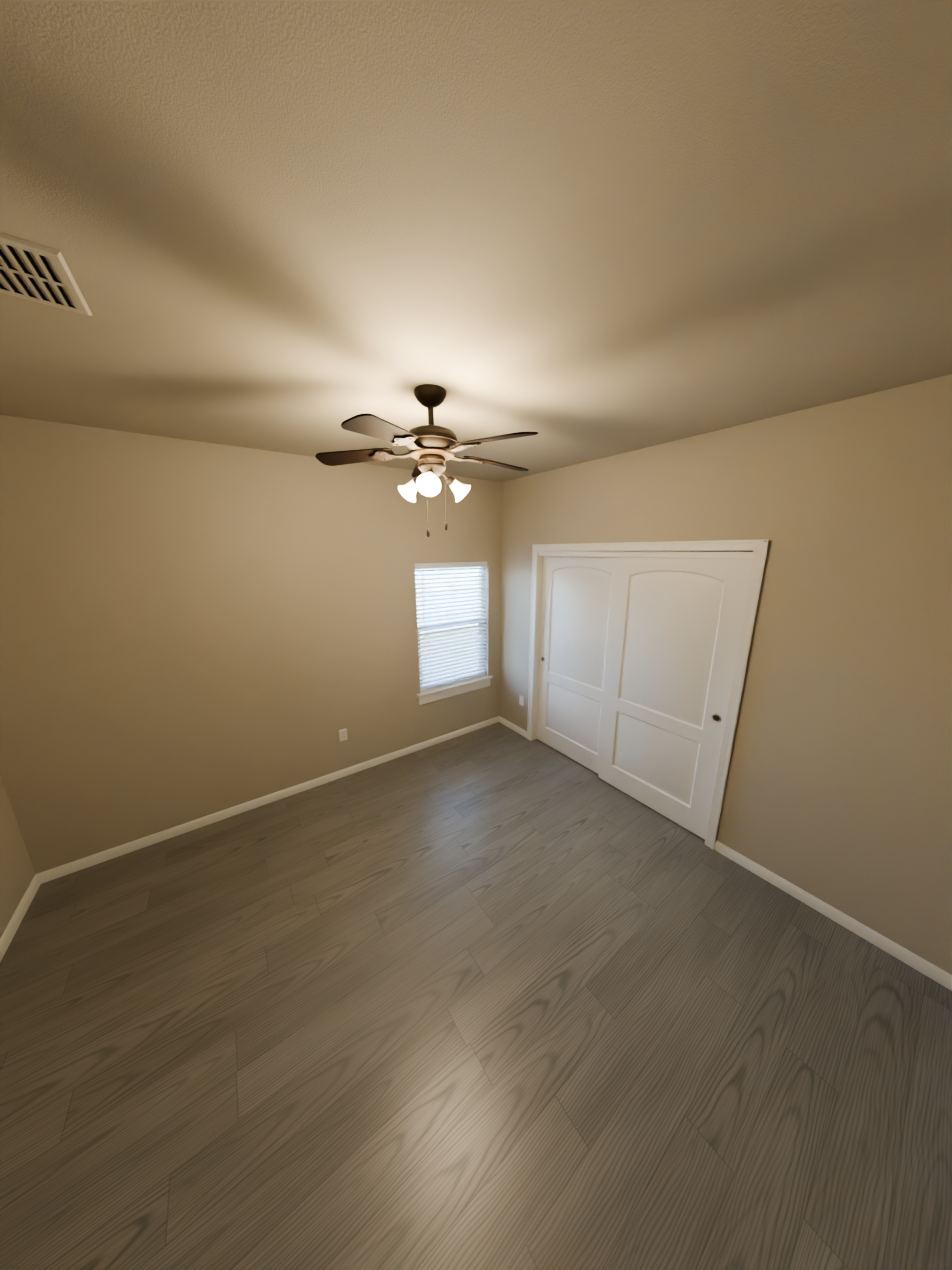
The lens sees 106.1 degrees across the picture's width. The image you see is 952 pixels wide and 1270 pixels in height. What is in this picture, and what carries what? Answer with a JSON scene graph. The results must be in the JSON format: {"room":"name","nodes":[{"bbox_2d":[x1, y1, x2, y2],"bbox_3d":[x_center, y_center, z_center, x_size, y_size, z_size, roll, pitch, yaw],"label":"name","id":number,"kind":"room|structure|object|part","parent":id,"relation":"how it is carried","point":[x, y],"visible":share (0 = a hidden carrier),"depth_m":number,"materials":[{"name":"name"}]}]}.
{"room":"empty bedroom","nodes":[
{"label":"empty bedroom","id":0,"kind":"room"},
{"bbox_2d":[0,775,34,937],"bbox_3d":[-1.747,0.609,0.416,0.140,2.768,3.840,-10,16,-34],"label":"wall","id":1,"kind":"structure","parent":0,"point":[17,873],"depth_m":2.09,"materials":[{"name":"paint"}]},
{"bbox_2d":[0,874,40,961],"bbox_3d":[-1.732,1.894,0.840,0.013,0.072,3.660,-10,16,-34],"label":"baseboard","id":2,"kind":"structure","parent":1,"relation":"attached to","point":[8,934],"depth_m":2.03,"materials":[{"name":"white wood"}]},
{"bbox_2d":[0,415,501,873],"bbox_3d":[-1.304,-0.029,3.106,4.080,2.768,0.140,-10,16,-34],"label":"wall","id":3,"kind":"structure","parent":0,"point":[190,630],"depth_m":2.54,"materials":[{"name":"paint"}]},
{"bbox_2d":[36,716,498,883],"bbox_3d":[-1.253,1.297,3.356,3.800,0.072,0.013,-10,16,-34],"label":"baseboard","id":4,"kind":"structure","parent":3,"relation":"attached to","point":[83,863],"depth_m":2.87,"materials":[{"name":"white wood"}]},
{"bbox_2d":[339,728,346,741],"bbox_3d":[-1.221,0.922,3.295,0.070,0.115,0.008,-10,16,-34],"label":"outlet","id":5,"kind":"object","parent":3,"relation":"attached to","point":[342,734],"visible":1,"depth_m":3.29,"materials":[{"name":"white plastic"}]},
{"bbox_2d":[415,567,483,684],"bbox_3d":[-0.283,-0.121,3.886,0.881,1.323,0.050,-10,16,-34],"label":"window","id":6,"kind":"structure","parent":3,"relation":"in","point":[478,570],"depth_m":3.93,"materials":[{"name":"glass"}]},
{"bbox_2d":[415,561,486,690],"bbox_3d":[-0.240,-0.113,3.826,0.873,1.306,0.078,-10,16,-34],"label":"window blind","id":7,"kind":"object","parent":6,"relation":"attached to","point":[456,566],"visible":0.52,"depth_m":3.82,"materials":[{"name":"white plastic"}]},
{"bbox_2d":[417,675,492,704],"bbox_3d":[-0.230,0.597,3.983,0.971,0.123,0.123,-10,16,-34],"label":"window sill","id":8,"kind":"structure","parent":3,"relation":"attached to","point":[445,691],"depth_m":3.92,"materials":[{"name":"white wood"}]},
{"bbox_2d":[0,722,951,1269],"bbox_3d":[0.089,1.675,2.102,4.740,0.100,3.980,-10,16,-34],"label":"floor","id":9,"kind":"structure","parent":0,"point":[498,996],"depth_m":1.52,"materials":[{"name":"laminate"}]},
{"bbox_2d":[0,0,951,481],"bbox_3d":[0.075,-1.117,1.443,4.740,0.100,3.980,-10,16,-34],"label":"ceiling","id":10,"kind":"structure","parent":0,"point":[572,232],"depth_m":0.77,"materials":[{"name":"paint"}]},
{"bbox_2d":[0,232,91,314],"bbox_3d":[-1.186,-0.927,0.907,0.250,0.008,0.295,-10,16,-34],"label":"ceiling vent","id":11,"kind":"object","parent":10,"relation":"in","point":[31,271],"visible":1,"depth_m":0.93,"materials":[{"name":"beige metal"}]},
{"bbox_2d":[315,384,537,536],"bbox_3d":[-0.174,-0.797,1.711,1.043,0.642,1.069,-10,16,-34],"label":"ceiling fan","id":12,"kind":"object","parent":10,"relation":"hanging from","point":[431,447],"visible":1,"depth_m":1.60,"materials":[{"name":"brown wood"}]},
{"bbox_3d":[-0.578,-0.855,1.718,0.327,0.050,0.295,-10,16,-34],"label":"blade","id":13,"kind":"part","parent":12,"relation":"part of","materials":[{"name":"brown wood"}]},
{"bbox_3d":[-0.348,-0.769,1.352,0.345,0.050,0.266,-10,16,-34],"label":"blade","id":14,"kind":"part","parent":12,"relation":"part of","materials":[{"name":"brown wood"}]},
{"bbox_3d":[-0.290,-0.932,2.040,0.223,0.050,0.364,-10,16,-34],"label":"blade","id":15,"kind":"part","parent":12,"relation":"part of","materials":[{"name":"brown wood"}]},
{"bbox_3d":[0.112,-0.893,1.869,0.372,0.050,0.136,-10,16,-34],"label":"blade","id":16,"kind":"part","parent":12,"relation":"part of","materials":[{"name":"brown wood"}]},
{"bbox_3d":[0.078,-0.796,1.456,0.186,0.050,0.371,-10,16,-34],"label":"blade","id":17,"kind":"part","parent":12,"relation":"part of","materials":[{"name":"brown wood"}]},
{"bbox_2d":[499,374,951,974],"bbox_3d":[1.456,0.067,2.645,0.140,2.768,3.840,-10,16,-34],"label":"wall","id":18,"kind":"structure","parent":0,"point":[839,788],"depth_m":1.92,"materials":[{"name":"paint"}]},
{"bbox_2d":[519,695,523,705],"bbox_3d":[0.510,0.740,4.038,0.008,0.115,0.070,-10,16,-34],"label":"outlet","id":19,"kind":"object","parent":18,"relation":"attached to","point":[521,700],"visible":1,"depth_m":4.03,"materials":[{"name":"white plastic"}]},
{"bbox_2d":[536,556,615,773],"bbox_3d":[0.948,0.252,3.425,0.040,2.030,0.912,-10,16,-34],"label":"closet door","id":20,"kind":"structure","parent":18,"relation":"in","point":[576,605],"depth_m":3.41,"materials":[{"name":"white wood"}]},
{"bbox_2d":[527,539,768,849],"bbox_3d":[1.182,0.300,3.077,0.162,2.118,1.898,-10,16,-34],"label":"trim","id":21,"kind":"structure","parent":18,"relation":"attached to","point":[755,551],"depth_m":2.45,"materials":[{"name":"white wood"}]},
{"bbox_2d":[598,557,751,839],"bbox_3d":[1.405,0.413,2.735,0.040,2.030,0.912,-10,16,-34],"label":"closet door","id":22,"kind":"structure","parent":18,"relation":"in","point":[674,631],"depth_m":2.65,"materials":[{"name":"white wood"}]},
{"bbox_2d":[499,716,951,990],"bbox_3d":[1.359,1.376,2.967,0.013,0.072,3.700,-10,16,-34],"label":"baseboard","id":23,"kind":"structure","parent":18,"relation":"attached to","point":[918,963],"depth_m":2.02,"materials":[{"name":"white wood"}]},
{"label":"outside","id":24,"kind":"structure","parent":0,"visible":0},
{"bbox_2d":[420,627,477,680],"bbox_3d":[-10.426,-2.574,21.077,70.000,0.140,39.840,-10,16,-34],"label":"ground","id":25,"kind":"structure","parent":24,"point":[449,651],"depth_m":8.26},
{"bbox_2d":[415,567,477,632],"bbox_3d":[-2.762,-0.843,8.790,24.084,2.072,0.060,-10,16,-34],"label":"fence","id":26,"kind":"object","parent":25,"relation":"on","point":[443,588],"depth_m":10.15,"materials":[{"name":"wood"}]}
]}

